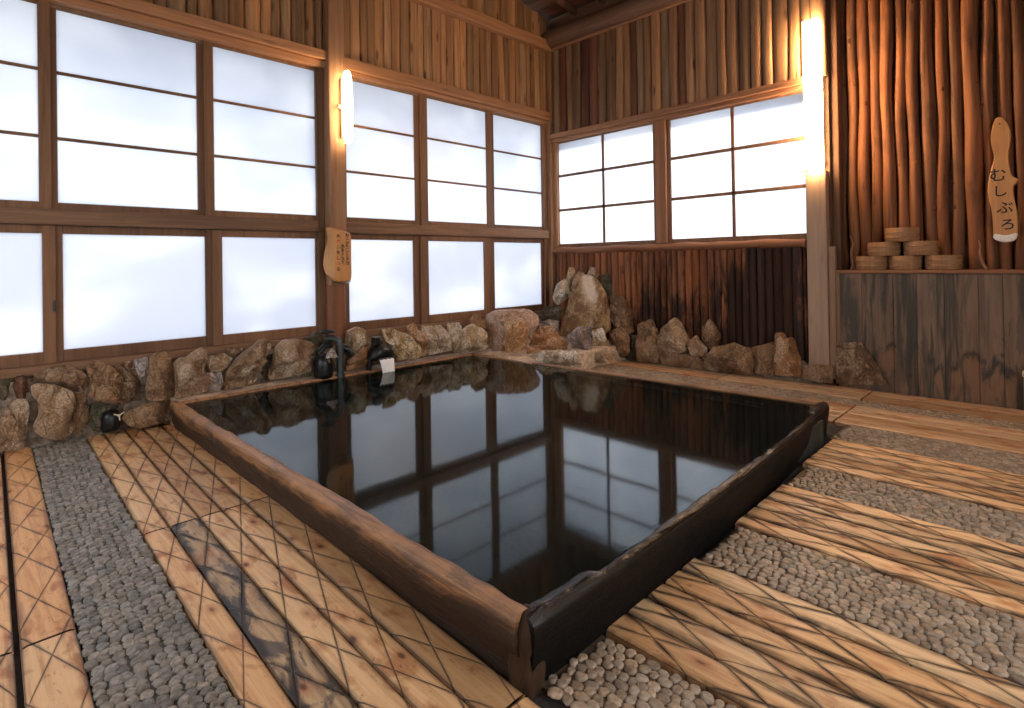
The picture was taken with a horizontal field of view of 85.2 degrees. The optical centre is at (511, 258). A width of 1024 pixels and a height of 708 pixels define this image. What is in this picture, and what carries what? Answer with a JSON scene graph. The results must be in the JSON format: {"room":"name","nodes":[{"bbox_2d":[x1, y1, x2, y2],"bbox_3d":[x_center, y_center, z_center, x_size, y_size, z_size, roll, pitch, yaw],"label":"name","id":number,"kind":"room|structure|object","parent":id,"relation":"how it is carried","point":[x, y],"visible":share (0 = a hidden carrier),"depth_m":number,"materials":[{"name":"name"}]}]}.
{"room":"spa","nodes":[
{"label":"spa","id":0,"kind":"room"},
{"bbox_2d":[0,0,561,455],"bbox_3d":[-2.315,-1.683,5.494,8.000,6.100,1.211,-1,0,-45],"label":"wall","id":1,"kind":"structure","parent":0,"point":[404,36],"depth_m":6.00,"materials":[{"name":"brown wood"}]},
{"bbox_2d":[0,375,13,400],"bbox_3d":[-3.398,0.913,3.717,0.124,0.286,0.066,-1,0,-45],"label":"rock","id":2,"kind":"object","parent":1,"relation":"attached to","point":[4,383],"visible":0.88,"depth_m":3.71,"materials":[{"name":"green stone"}]},
{"bbox_2d":[13,374,30,398],"bbox_3d":[-3.312,0.869,3.762,0.090,0.179,0.048,-1,0,-45],"label":"rock","id":3,"kind":"object","parent":1,"relation":"attached to","point":[21,386],"visible":1,"depth_m":3.75,"materials":[{"name":"brown stone"}]},
{"bbox_2d":[34,365,89,391],"bbox_3d":[-3.139,0.845,3.889,0.308,0.203,0.133,-1,0,-45],"label":"rock","id":4,"kind":"object","parent":1,"relation":"on","point":[75,379],"visible":1,"depth_m":3.88,"materials":[{"name":"brown stone"}]},
{"bbox_2d":[87,360,129,403],"bbox_3d":[-2.919,0.898,4.043,0.264,0.339,0.178,-1,0,-45],"label":"rock","id":5,"kind":"object","parent":1,"relation":"attached to","point":[106,386],"visible":1,"depth_m":4.01,"materials":[{"name":"brown stone"}]},
{"bbox_2d":[100,409,124,432],"bbox_3d":[-2.890,1.166,4.019,0.134,0.145,0.146,-1,0,-45],"label":"valve","id":6,"kind":"object","parent":1,"relation":"attached to","point":[110,419],"visible":1,"depth_m":3.98,"materials":[{"name":"black metal"}]},
{"bbox_2d":[110,404,123,413],"bbox_3d":[-2.917,1.114,4.127,0.126,0.133,0.079,-1,0,-45],"label":"rock","id":7,"kind":"object","parent":1,"relation":"attached to","point":[118,407],"visible":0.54,"depth_m":4.10,"materials":[{"name":"brown stone"}]},
{"bbox_2d":[112,361,140,400],"bbox_3d":[-2.873,0.921,4.165,0.200,0.316,0.133,-1,0,-45],"label":"rock","id":8,"kind":"object","parent":1,"relation":"attached to","point":[131,380],"visible":0.9,"depth_m":4.15,"materials":[{"name":"brown stone"}]},
{"bbox_2d":[133,357,148,385],"bbox_3d":[-2.794,0.848,4.189,0.102,0.215,0.063,-1,0,-45],"label":"rock","id":9,"kind":"object","parent":1,"relation":"attached to","point":[141,365],"visible":0.91,"depth_m":4.17,"materials":[{"name":"grey stone"}]},
{"bbox_2d":[0,0,316,219],"bbox_3d":[-3.215,-1.088,4.045,3.831,1.473,0.057,-1,0,-45],"label":"window","id":10,"kind":"structure","parent":1,"relation":"in","point":[96,114],"depth_m":4.38,"materials":[{"name":"brown wood"}]},
{"bbox_2d":[0,207,318,368],"bbox_3d":[-3.202,0.193,4.008,3.820,1.090,0.110,-1,0,-45],"label":"window","id":11,"kind":"structure","parent":1,"relation":"in","point":[68,293],"depth_m":4.36,"materials":[{"name":"brown wood"}]},
{"bbox_2d":[41,0,326,68],"bbox_3d":[-3.171,-1.900,4.006,3.890,0.155,0.120,-1,0,-45],"label":"trim","id":12,"kind":"structure","parent":1,"relation":"attached to","point":[139,12],"depth_m":4.55,"materials":[{"name":"brown wood"}]},
{"bbox_2d":[226,346,243,357],"bbox_3d":[-2.319,0.780,4.666,0.143,0.094,0.052,-1,0,-45],"label":"rock","id":13,"kind":"object","parent":1,"relation":"on","point":[235,351],"visible":0.9,"depth_m":4.65,"materials":[{"name":"brown stone"}]},
{"bbox_2d":[0,310,540,379],"bbox_3d":[-2.025,0.758,5.163,7.110,0.065,0.135,-1,0,-45],"label":"trim","id":14,"kind":"structure","parent":1,"relation":"attached to","point":[27,371],"depth_m":4.41,"materials":[{"name":"brown wood"}]},
{"bbox_2d":[306,331,323,346],"bbox_3d":[-1.821,0.755,5.159,0.169,0.172,0.114,-1,0,-45],"label":"rock","id":15,"kind":"object","parent":1,"relation":"on","point":[315,337],"visible":0.77,"depth_m":5.13,"materials":[{"name":"stone"}]},
{"bbox_2d":[346,80,542,229],"bbox_3d":[-0.633,-1.114,6.612,2.992,1.473,0.057,-1,0,-45],"label":"window","id":16,"kind":"structure","parent":1,"relation":"in","point":[411,159],"depth_m":6.39,"materials":[{"name":"brown wood"}]},
{"bbox_2d":[344,57,549,123],"bbox_3d":[-0.604,-1.921,6.572,3.080,0.155,0.100,-1,0,-45],"label":"trim","id":17,"kind":"structure","parent":1,"relation":"attached to","point":[360,70],"depth_m":6.30,"materials":[{"name":"brown wood"}]},
{"bbox_2d":[346,222,548,328],"bbox_3d":[-0.605,0.167,6.590,3.075,1.090,0.110,-1,0,-45],"label":"window","id":18,"kind":"structure","parent":1,"relation":"in","point":[397,280],"depth_m":6.35,"materials":[{"name":"brown wood"}]},
{"bbox_2d":[408,0,552,52],"bbox_3d":[-2.017,-2.889,5.182,7.200,0.150,0.150,-1,0,-45],"label":"trim","id":19,"kind":"structure","parent":1,"relation":"attached to","point":[453,9],"depth_m":6.78,"materials":[{"name":"brown wood"}]},
{"bbox_2d":[0,359,1023,707],"bbox_3d":[0.390,1.270,2.910,7.750,0.120,6.800,-1,0,-45],"label":"floor","id":20,"kind":"structure","parent":0,"point":[139,569],"depth_m":2.01,"materials":[{"name":"brown wood"}]},
{"bbox_2d":[0,399,28,450],"bbox_3d":[-3.312,1.105,3.686,0.176,0.344,0.110,-1,0,-45],"label":"rock","id":21,"kind":"object","parent":20,"relation":"on","point":[14,419],"visible":1,"depth_m":3.69,"materials":[{"name":"brown stone"}]},
{"bbox_2d":[31,382,75,440],"bbox_3d":[-3.131,1.042,3.807,0.239,0.414,0.169,-1,0,-45],"label":"rock","id":22,"kind":"object","parent":20,"relation":"on","point":[56,404],"visible":1,"depth_m":3.78,"materials":[{"name":"brown stone"}]},
{"bbox_2d":[72,393,88,433],"bbox_3d":[-3.057,1.095,3.945,0.096,0.294,0.067,-1,0,-45],"label":"rock","id":23,"kind":"object","parent":20,"relation":"on","point":[80,417],"visible":1,"depth_m":3.93,"materials":[{"name":"brown stone"}]},
{"bbox_2d":[89,403,107,430],"bbox_3d":[-2.960,1.129,3.993,0.121,0.204,0.067,-1,0,-45],"label":"rock","id":24,"kind":"object","parent":20,"relation":"on","point":[96,410],"visible":0.91,"depth_m":3.97,"materials":[{"name":"green stone"}]},
{"bbox_2d":[122,400,170,428],"bbox_3d":[-2.710,1.166,4.145,0.320,0.179,0.130,-1,0,-45],"label":"rock","id":25,"kind":"object","parent":20,"relation":"on","point":[155,413],"visible":0.95,"depth_m":4.12,"materials":[{"name":"brown stone"}]},
{"bbox_2d":[145,351,174,400],"bbox_3d":[-2.659,0.889,4.212,0.194,0.388,0.144,-1,0,-45],"label":"rock","id":26,"kind":"object","parent":25,"relation":"on","point":[160,384],"visible":1,"depth_m":4.18,"materials":[{"name":"brown stone"}]},
{"bbox_2d":[314,0,348,344],"bbox_3d":[-1.774,-1.742,5.440,0.312,6.000,0.250,-1,0,-45],"label":"post","id":27,"kind":"object","parent":20,"relation":"on","point":[330,149],"visible":0.56,"depth_m":5.34,"materials":[{"name":"brown wood"}]},
{"bbox_2d":[323,227,351,283],"bbox_3d":[-1.639,-0.031,5.288,0.273,0.540,0.113,-1,0,-45],"label":"notice board","id":28,"kind":"object","parent":27,"relation":"attached to","point":[337,254],"visible":1,"depth_m":5.23,"materials":[{"name":"brown wood"}]},
{"bbox_2d":[337,71,352,143],"bbox_3d":[-1.592,-1.455,5.350,0.140,0.700,0.141,-1,0,-45],"label":"lamp","id":29,"kind":"object","parent":27,"relation":"attached to","point":[345,83],"visible":1,"depth_m":5.30,"materials":[{"name":"white"}]},
{"bbox_2d":[170,336,627,425],"bbox_3d":[-0.654,1.161,5.625,4.700,0.243,1.280,-1,0,-45],"label":"ledge","id":30,"kind":"object","parent":20,"relation":"on","point":[587,357],"visible":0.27,"depth_m":5.94,"materials":[{"name":"brown wood"}]},
{"bbox_2d":[174,347,209,397],"bbox_3d":[-2.471,0.881,4.301,0.237,0.378,0.185,-1,0,-45],"label":"rock","id":31,"kind":"object","parent":30,"relation":"on","point":[191,379],"visible":1,"depth_m":4.29,"materials":[{"name":"brown stone"}]},
{"bbox_2d":[207,372,214,383],"bbox_3d":[-2.375,0.942,4.394,0.056,0.097,0.036,-1,0,-45],"label":"rock","id":32,"kind":"object","parent":30,"relation":"on","point":[210,375],"visible":1,"depth_m":4.39,"materials":[{"name":"brown stone"}]},
{"bbox_2d":[209,372,222,390],"bbox_3d":[-2.362,0.983,4.442,0.106,0.148,0.069,-1,0,-45],"label":"rock","id":33,"kind":"object","parent":30,"relation":"on","point":[217,384],"visible":0.92,"depth_m":4.43,"materials":[{"name":"grey stone"}]},
{"bbox_2d":[206,353,231,371],"bbox_3d":[-2.343,0.833,4.458,0.203,0.145,0.097,-1,0,-45],"label":"rock","id":34,"kind":"object","parent":33,"relation":"on","point":[218,362],"visible":1,"depth_m":4.43,"materials":[{"name":"brown stone"}]},
{"bbox_2d":[223,338,270,389],"bbox_3d":[-2.160,0.865,4.586,0.380,0.386,0.199,-1,0,-45],"label":"rock","id":35,"kind":"object","parent":30,"relation":"on","point":[245,369],"visible":1,"depth_m":4.55,"materials":[{"name":"brown stone"}]},
{"bbox_2d":[261,354,272,381],"bbox_3d":[-2.129,0.945,4.796,0.141,0.240,0.095,-1,0,-45],"label":"rock","id":36,"kind":"object","parent":30,"relation":"on","point":[265,368],"visible":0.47,"depth_m":4.79,"materials":[{"name":"black stone"}]},
{"bbox_2d":[267,338,318,379],"bbox_3d":[-1.880,0.864,4.866,0.466,0.337,0.197,-1,0,-45],"label":"rock","id":37,"kind":"object","parent":30,"relation":"on","point":[293,356],"visible":0.95,"depth_m":4.80,"materials":[{"name":"brown stone"}]},
{"bbox_2d":[313,330,354,378],"bbox_3d":[-1.618,0.857,5.065,0.376,0.435,0.175,-1,0,-45],"label":"faucet","id":38,"kind":"object","parent":30,"relation":"on","point":[323,362],"visible":1,"depth_m":5.00,"materials":[{"name":"black metal"}]},
{"bbox_2d":[346,344,373,370],"bbox_3d":[-1.427,0.931,5.271,0.280,0.228,0.151,-1,0,-45],"label":"rock","id":39,"kind":"object","parent":30,"relation":"on","point":[358,360],"visible":0.85,"depth_m":5.23,"materials":[{"name":"brown stone"}]},
{"bbox_2d":[345,327,368,357],"bbox_3d":[-1.472,0.795,5.344,0.246,0.291,0.177,-1,0,-45],"label":"rock","id":40,"kind":"object","parent":39,"relation":"on","point":[356,337],"visible":0.85,"depth_m":5.27,"materials":[{"name":"beige stone"}]},
{"bbox_2d":[366,336,393,370],"bbox_3d":[-1.316,0.904,5.394,0.260,0.325,0.342,-1,0,-45],"label":"spout","id":41,"kind":"object","parent":30,"relation":"on","point":[378,351],"visible":0.96,"depth_m":5.28,"materials":[{"name":"black metal"}]},
{"bbox_2d":[381,328,423,361],"bbox_3d":[-1.066,0.850,5.558,0.493,0.346,0.203,-1,0,-45],"label":"rock","id":42,"kind":"object","parent":30,"relation":"on","point":[404,347],"visible":0.97,"depth_m":5.49,"materials":[{"name":"beige stone"}]},
{"bbox_2d":[407,323,428,355],"bbox_3d":[-0.946,0.835,5.756,0.280,0.362,0.172,-1,0,-45],"label":"rock","id":43,"kind":"object","parent":30,"relation":"on","point":[419,337],"visible":0.85,"depth_m":5.74,"materials":[{"name":"brown stone"}]},
{"bbox_2d":[421,325,439,354],"bbox_3d":[-0.845,0.849,5.853,0.218,0.316,0.145,-1,0,-45],"label":"rock","id":44,"kind":"object","parent":30,"relation":"on","point":[432,348],"visible":0.94,"depth_m":5.82,"materials":[{"name":"beige stone"}]},
{"bbox_2d":[433,325,452,352],"bbox_3d":[-0.736,0.851,5.962,0.138,0.301,0.216,-1,0,37],"label":"rock","id":45,"kind":"object","parent":30,"relation":"on","point":[444,343],"visible":0.91,"depth_m":5.94,"materials":[{"name":"beige stone"}]},
{"bbox_2d":[447,322,466,351],"bbox_3d":[-0.603,0.858,6.071,0.220,0.334,0.137,-1,0,-45],"label":"rock","id":46,"kind":"object","parent":30,"relation":"on","point":[455,330],"visible":0.9,"depth_m":6.05,"materials":[{"name":"beige stone"}]},
{"bbox_2d":[461,324,490,352],"bbox_3d":[-0.377,0.879,6.220,0.425,0.316,0.196,-1,0,-45],"label":"rock","id":47,"kind":"object","parent":30,"relation":"on","point":[476,340],"visible":0.98,"depth_m":6.14,"materials":[{"name":"beige stone"}]},
{"bbox_2d":[470,314,490,338],"bbox_3d":[-0.342,0.770,6.330,0.301,0.304,0.173,-1,0,-45],"label":"rock","id":48,"kind":"object","parent":47,"relation":"on","point":[479,320],"visible":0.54,"depth_m":6.30,"materials":[{"name":"brown stone"}]},
{"bbox_2d":[486,308,538,350],"bbox_3d":[0.007,0.817,6.343,0.618,0.497,0.198,-1,0,1],"label":"rock","id":49,"kind":"object","parent":30,"relation":"on","point":[496,318],"visible":0.65,"depth_m":6.30,"materials":[{"name":"brown stone"}]},
{"bbox_2d":[504,318,527,351],"bbox_3d":[0.045,0.826,6.015,0.260,0.370,0.175,-1,0,1],"label":"rock","id":50,"kind":"object","parent":30,"relation":"on","point":[516,331],"visible":1,"depth_m":5.98,"materials":[{"name":"brown stone"}]},
{"bbox_2d":[526,345,541,353],"bbox_3d":[0.241,0.992,6.086,0.174,0.094,0.058,-1,0,0],"label":"rock","id":51,"kind":"object","parent":30,"relation":"on","point":[533,349],"visible":0.93,"depth_m":6.07,"materials":[{"name":"brown stone"}]},
{"bbox_2d":[528,325,568,349],"bbox_3d":[0.420,0.913,6.392,0.468,0.316,0.198,-1,0,4],"label":"rock","id":52,"kind":"object","parent":30,"relation":"on","point":[546,336],"visible":0.82,"depth_m":6.38,"materials":[{"name":"brown stone"}]},
{"bbox_2d":[539,319,558,333],"bbox_3d":[0.447,0.826,6.758,0.257,0.182,0.131,-1,0,2],"label":"rock","id":53,"kind":"object","parent":30,"relation":"on","point":[554,323],"visible":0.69,"depth_m":6.76,"materials":[{"name":"stone"}]},
{"bbox_2d":[538,305,563,320],"bbox_3d":[0.492,0.691,6.967,0.323,0.221,0.151,-1,0,2],"label":"rock","id":54,"kind":"object","parent":30,"relation":"on","point":[550,312],"visible":0.91,"depth_m":6.96,"materials":[{"name":"stone"}]},
{"bbox_2d":[553,279,570,304],"bbox_3d":[0.641,0.420,7.145,0.241,0.339,0.148,-1,0,3],"label":"rock","id":55,"kind":"object","parent":54,"relation":"on","point":[562,291],"visible":0.97,"depth_m":7.12,"materials":[{"name":"grey stone"}]},
{"bbox_2d":[566,267,575,288],"bbox_3d":[0.777,0.257,7.329,0.132,0.297,0.074,-1,0,3],"label":"rock","id":56,"kind":"object","parent":55,"relation":"on","point":[571,273],"visible":0.76,"depth_m":7.31,"materials":[{"name":"brown stone"}]},
{"bbox_2d":[529,350,581,366],"bbox_3d":[0.442,1.019,5.679,0.549,0.180,0.134,-1,0,3],"label":"rock","id":57,"kind":"object","parent":30,"relation":"on","point":[567,358],"visible":0.94,"depth_m":5.67,"materials":[{"name":"beige stone"}]},
{"bbox_2d":[567,326,591,349],"bbox_3d":[0.780,0.975,6.401,0.288,0.399,0.178,-1,0,7],"label":"rock","id":58,"kind":"object","parent":30,"relation":"on","point":[580,337],"visible":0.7,"depth_m":6.41,"materials":[{"name":"stone"}]},
{"bbox_2d":[559,275,611,337],"bbox_3d":[0.905,0.595,6.860,0.648,0.802,0.244,-1,0,5],"label":"rock","id":59,"kind":"object","parent":30,"relation":"on","point":[588,303],"visible":0.9,"depth_m":6.87,"materials":[{"name":"brown stone"}]},
{"bbox_2d":[592,328,608,345],"bbox_3d":[1.053,0.985,6.611,0.199,0.334,0.124,-1,0,8],"label":"rock","id":60,"kind":"object","parent":30,"relation":"on","point":[599,336],"visible":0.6,"depth_m":6.58,"materials":[{"name":"beige stone"}]},
{"bbox_2d":[169,352,828,699],"bbox_3d":[-0.133,1.522,3.947,3.195,1.006,3.691,-1,0,-45],"label":"tub","id":61,"kind":"object","parent":20,"relation":"on","point":[525,644],"visible":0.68,"depth_m":2.03,"materials":[{"name":"brown wood"}]},
{"bbox_2d":[185,355,814,604],"bbox_3d":[-0.124,1.043,3.943,3.038,0.001,3.569,-1,0,-45],"label":"water","id":62,"kind":"object","parent":61,"relation":"in","point":[527,478],"visible":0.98,"depth_m":3.03,"materials":[{"name":"black liquid"}]},
{"bbox_2d":[380,358,394,372],"bbox_3d":[-1.177,1.009,5.270,0.156,0.134,0.071,-1,0,-45],"label":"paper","id":63,"kind":"object","parent":62,"relation":"on","point":[388,365],"visible":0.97,"depth_m":5.26,"materials":[{"name":"white paper"}]},
{"bbox_2d":[541,52,558,307],"bbox_3d":[0.529,-0.915,7.737,0.295,4.300,0.295,-1,0,-45],"label":"post","id":64,"kind":"object","parent":20,"relation":"on","point":[550,186],"visible":0.5,"depth_m":7.64,"materials":[{"name":"brown wood"}]},
{"bbox_2d":[595,350,616,362],"bbox_3d":[1.031,1.109,6.292,0.299,0.156,0.100,-1,0,8],"label":"rock","id":65,"kind":"object","parent":20,"relation":"on","point":[602,356],"visible":0.94,"depth_m":6.28,"materials":[{"name":"brown stone"}]},
{"bbox_2d":[608,326,629,357],"bbox_3d":[1.264,0.985,6.648,0.154,0.378,0.295,-1,0,-45],"label":"rock","id":66,"kind":"object","parent":20,"relation":"on","point":[619,337],"visible":0.87,"depth_m":6.59,"materials":[{"name":"brown stone"}]},
{"bbox_2d":[627,334,636,360],"bbox_3d":[1.441,1.073,6.656,0.133,0.333,0.197,-1,0,-45],"label":"rock","id":67,"kind":"object","parent":20,"relation":"on","point":[631,356],"visible":0.42,"depth_m":6.62,"materials":[{"name":"brown stone"}]},
{"bbox_2d":[610,294,634,333],"bbox_3d":[1.372,0.676,6.809,0.251,0.507,0.289,-1,0,-43],"label":"rock","id":68,"kind":"object","parent":67,"relation":"on","point":[621,314],"visible":0.94,"depth_m":6.75,"materials":[{"name":"brown stone"}]},
{"bbox_2d":[635,319,660,363],"bbox_3d":[1.569,0.960,6.476,0.224,0.515,0.322,-1,0,-45],"label":"rock","id":69,"kind":"object","parent":20,"relation":"on","point":[647,350],"visible":0.95,"depth_m":6.44,"materials":[{"name":"brown stone"}]},
{"bbox_2d":[660,352,702,369],"bbox_3d":[1.863,1.121,6.163,0.113,0.162,0.512,-1,0,-45],"label":"rock","id":70,"kind":"object","parent":20,"relation":"on","point":[675,359],"visible":0.99,"depth_m":6.12,"materials":[{"name":"brown stone"}]},
{"bbox_2d":[657,317,689,352],"bbox_3d":[1.802,0.869,6.243,0.161,0.428,0.380,-1,0,-45],"label":"rock","id":71,"kind":"object","parent":70,"relation":"on","point":[673,337],"visible":0.97,"depth_m":6.19,"materials":[{"name":"brown stone"}]},
{"bbox_2d":[686,335,707,358],"bbox_3d":[1.997,0.954,6.017,0.161,0.251,0.233,-1,0,-45],"label":"rock","id":72,"kind":"object","parent":70,"relation":"on","point":[696,347],"visible":0.98,"depth_m":5.98,"materials":[{"name":"brown stone"}]},
{"bbox_2d":[702,342,753,373],"bbox_3d":[2.223,1.032,5.799,0.193,0.332,0.557,-1,0,-45],"label":"rock","id":73,"kind":"object","parent":20,"relation":"on","point":[734,357],"visible":1,"depth_m":5.71,"materials":[{"name":"brown stone"}]},
{"bbox_2d":[701,319,720,348],"bbox_3d":[2.126,0.808,5.973,0.169,0.317,0.209,-1,0,-45],"label":"rock","id":74,"kind":"object","parent":73,"relation":"on","point":[711,337],"visible":0.99,"depth_m":5.95,"materials":[{"name":"brown stone"}]},
{"bbox_2d":[751,341,774,374],"bbox_3d":[2.517,0.988,5.569,0.139,0.348,0.244,-1,0,-45],"label":"rock","id":75,"kind":"object","parent":20,"relation":"on","point":[763,355],"visible":0.95,"depth_m":5.53,"materials":[{"name":"brown stone"}]},
{"bbox_2d":[773,332,801,376],"bbox_3d":[2.667,0.932,5.402,0.160,0.431,0.249,-1,0,-45],"label":"rock","id":76,"kind":"object","parent":20,"relation":"on","point":[787,358],"visible":1,"depth_m":5.37,"materials":[{"name":"brown stone"}]},
{"bbox_2d":[803,365,832,382],"bbox_3d":[2.873,1.070,5.240,0.126,0.172,0.265,-1,0,-45],"label":"rock","id":77,"kind":"object","parent":20,"relation":"on","point":[818,373],"visible":1,"depth_m":5.21,"materials":[{"name":"brown stone"}]},
{"bbox_2d":[835,342,886,384],"bbox_3d":[3.158,0.956,5.053,0.073,0.410,0.402,-1,0,-45],"label":"rock","id":78,"kind":"object","parent":20,"relation":"on","point":[855,365],"visible":1,"depth_m":5.07,"materials":[{"name":"brown stone"}]},
{"bbox_2d":[521,0,604,21],"bbox_3d":[0.200,-4.082,3.328,8.454,1.785,7.700,-1,0,-45],"label":"ceiling","id":79,"kind":"structure","parent":0,"point":[548,9],"depth_m":7.45,"materials":[{"name":"brown wood"}]},
{"bbox_2d":[550,0,1023,409],"bbox_3d":[2.980,-1.166,5.536,0.538,4.900,6.800,-1,0,-45],"label":"wall","id":80,"kind":"structure","parent":0,"point":[925,84],"depth_m":5.15,"materials":[{"name":"brown wood"}]},
{"bbox_2d":[571,271,584,289],"bbox_3d":[0.855,0.292,7.238,0.186,0.261,0.130,-1,0,4],"label":"rock","id":81,"kind":"object","parent":80,"relation":"attached to","point":[579,274],"visible":0.54,"depth_m":7.23,"materials":[{"name":"brown stone"}]},
{"bbox_2d":[587,267,598,277],"bbox_3d":[1.076,0.202,7.183,0.219,0.208,0.130,-1,0,6],"label":"rock","id":82,"kind":"object","parent":80,"relation":"attached to","point":[592,271],"visible":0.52,"depth_m":7.14,"materials":[{"name":"brown stone"}]},
{"bbox_2d":[600,272,611,298],"bbox_3d":[1.198,0.342,7.026,0.159,0.347,0.094,-1,0,7],"label":"rock","id":83,"kind":"object","parent":80,"relation":"attached to","point":[606,282],"visible":0.79,"depth_m":7.00,"materials":[{"name":"stone"}]},
{"bbox_2d":[558,122,656,246],"bbox_3d":[1.178,-0.893,7.123,0.035,1.456,1.547,-1,0,-45],"label":"window","id":84,"kind":"structure","parent":80,"relation":"in","point":[606,181],"depth_m":7.07,"materials":[{"name":"brown wood"}]},
{"bbox_2d":[541,0,689,50],"bbox_3d":[2.811,-3.043,5.346,0.262,0.287,6.653,-1,0,-45],"label":"beam","id":85,"kind":"structure","parent":80,"relation":"attached to","point":[624,12],"depth_m":6.91,"materials":[{"name":"brown wood"}]},
{"bbox_2d":[654,119,667,243],"bbox_3d":[1.770,-0.916,6.542,0.100,1.470,0.140,-1,0,-45],"label":"post","id":86,"kind":"object","parent":80,"relation":"attached to","point":[659,126],"visible":0.67,"depth_m":6.50,"materials":[{"name":"brown wood"}]},
{"bbox_2d":[550,77,803,142],"bbox_3d":[1.703,-1.675,6.534,0.135,0.110,3.220,-1,0,-45],"label":"trim","id":87,"kind":"structure","parent":80,"relation":"attached to","point":[796,84],"depth_m":6.20,"materials":[{"name":"brown wood"}]},
{"bbox_2d":[552,238,806,253],"bbox_3d":[1.727,-0.135,6.529,0.145,0.106,3.205,-1,0,-45],"label":"sill","id":88,"kind":"structure","parent":80,"relation":"attached to","point":[761,243],"depth_m":6.19,"materials":[{"name":"brown wood"}]},
{"bbox_2d":[666,90,809,243],"bbox_3d":[2.350,-0.918,5.944,0.035,1.456,1.521,-1,0,-45],"label":"window","id":89,"kind":"structure","parent":80,"relation":"in","point":[737,172],"depth_m":5.89,"materials":[{"name":"brown wood"}]},
{"bbox_2d":[802,18,825,170],"bbox_3d":[2.877,-1.550,5.294,0.180,1.410,0.140,-1,0,-45],"label":"lamp","id":90,"kind":"object","parent":80,"relation":"attached to","point":[813,80],"visible":0.98,"depth_m":5.23,"materials":[{"name":"white"}]},
{"bbox_2d":[805,170,829,364],"bbox_3d":[2.931,0.124,5.319,0.092,1.920,0.176,-1,0,-45],"label":"post","id":91,"kind":"object","parent":80,"relation":"attached to","point":[817,187],"visible":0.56,"depth_m":5.28,"materials":[{"name":"brown wood"}]},
{"bbox_2d":[828,246,840,378],"bbox_3d":[3.040,0.502,5.233,0.065,1.240,0.085,-1,0,-45],"label":"trim","id":92,"kind":"structure","parent":80,"relation":"attached to","point":[834,278],"depth_m":5.21,"materials":[{"name":"brown wood"}]},
{"bbox_2d":[829,0,844,269],"bbox_3d":[3.144,-1.708,5.386,0.210,3.622,0.070,-1,0,-45],"label":"post","id":93,"kind":"object","parent":80,"relation":"attached to","point":[834,5],"visible":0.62,"depth_m":5.31,"materials":[{"name":"brown wood"}]},
{"bbox_2d":[850,236,853,269],"bbox_3d":[3.208,-0.057,5.249,0.040,0.330,0.090,-1,0,36],"label":"branch","id":94,"kind":"object","parent":80,"relation":"on","point":[851,256],"visible":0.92,"depth_m":5.24,"materials":[{"name":"brown wood"}]},
{"bbox_2d":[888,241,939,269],"bbox_3d":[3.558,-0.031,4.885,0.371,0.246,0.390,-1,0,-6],"label":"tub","id":95,"kind":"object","parent":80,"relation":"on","point":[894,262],"depth_m":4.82,"materials":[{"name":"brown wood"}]},
{"bbox_2d":[885,227,919,241],"bbox_3d":[3.477,-0.215,4.960,0.257,0.122,0.257,-1,0,-33],"label":"tub","id":96,"kind":"object","parent":95,"relation":"on","point":[899,234],"visible":0.97,"depth_m":4.86,"materials":[{"name":"brown wood"}]},
{"bbox_2d":[835,269,1023,273],"bbox_3d":[4.214,0.095,4.268,0.365,0.030,3.100,-1,0,-45],"label":"shelf","id":97,"kind":"object","parent":80,"relation":"attached to","point":[846,271],"depth_m":4.68,"materials":[{"name":"brown wood"}]},
{"bbox_2d":[925,255,962,269],"bbox_3d":[3.678,0.028,4.745,0.257,0.122,0.257,-1,0,32],"label":"tub","id":98,"kind":"object","parent":97,"relation":"on","point":[932,262],"visible":1,"depth_m":4.65,"materials":[{"name":"brown wood"}]},
{"bbox_2d":[978,240,988,269],"bbox_3d":[3.851,-0.031,4.561,0.039,0.251,0.129,-1,0,13],"label":"branch","id":99,"kind":"object","parent":80,"relation":"on","point":[980,245],"visible":0.94,"depth_m":4.55,"materials":[{"name":"brown wood"}]},
{"bbox_2d":[988,117,1018,241],"bbox_3d":[3.979,-0.641,4.508,0.122,1.013,0.187,-1,0,-45],"label":"wooden sign","id":100,"kind":"object","parent":80,"relation":"attached to","point":[1001,183],"visible":1,"depth_m":4.48,"materials":[{"name":"brown wood"}]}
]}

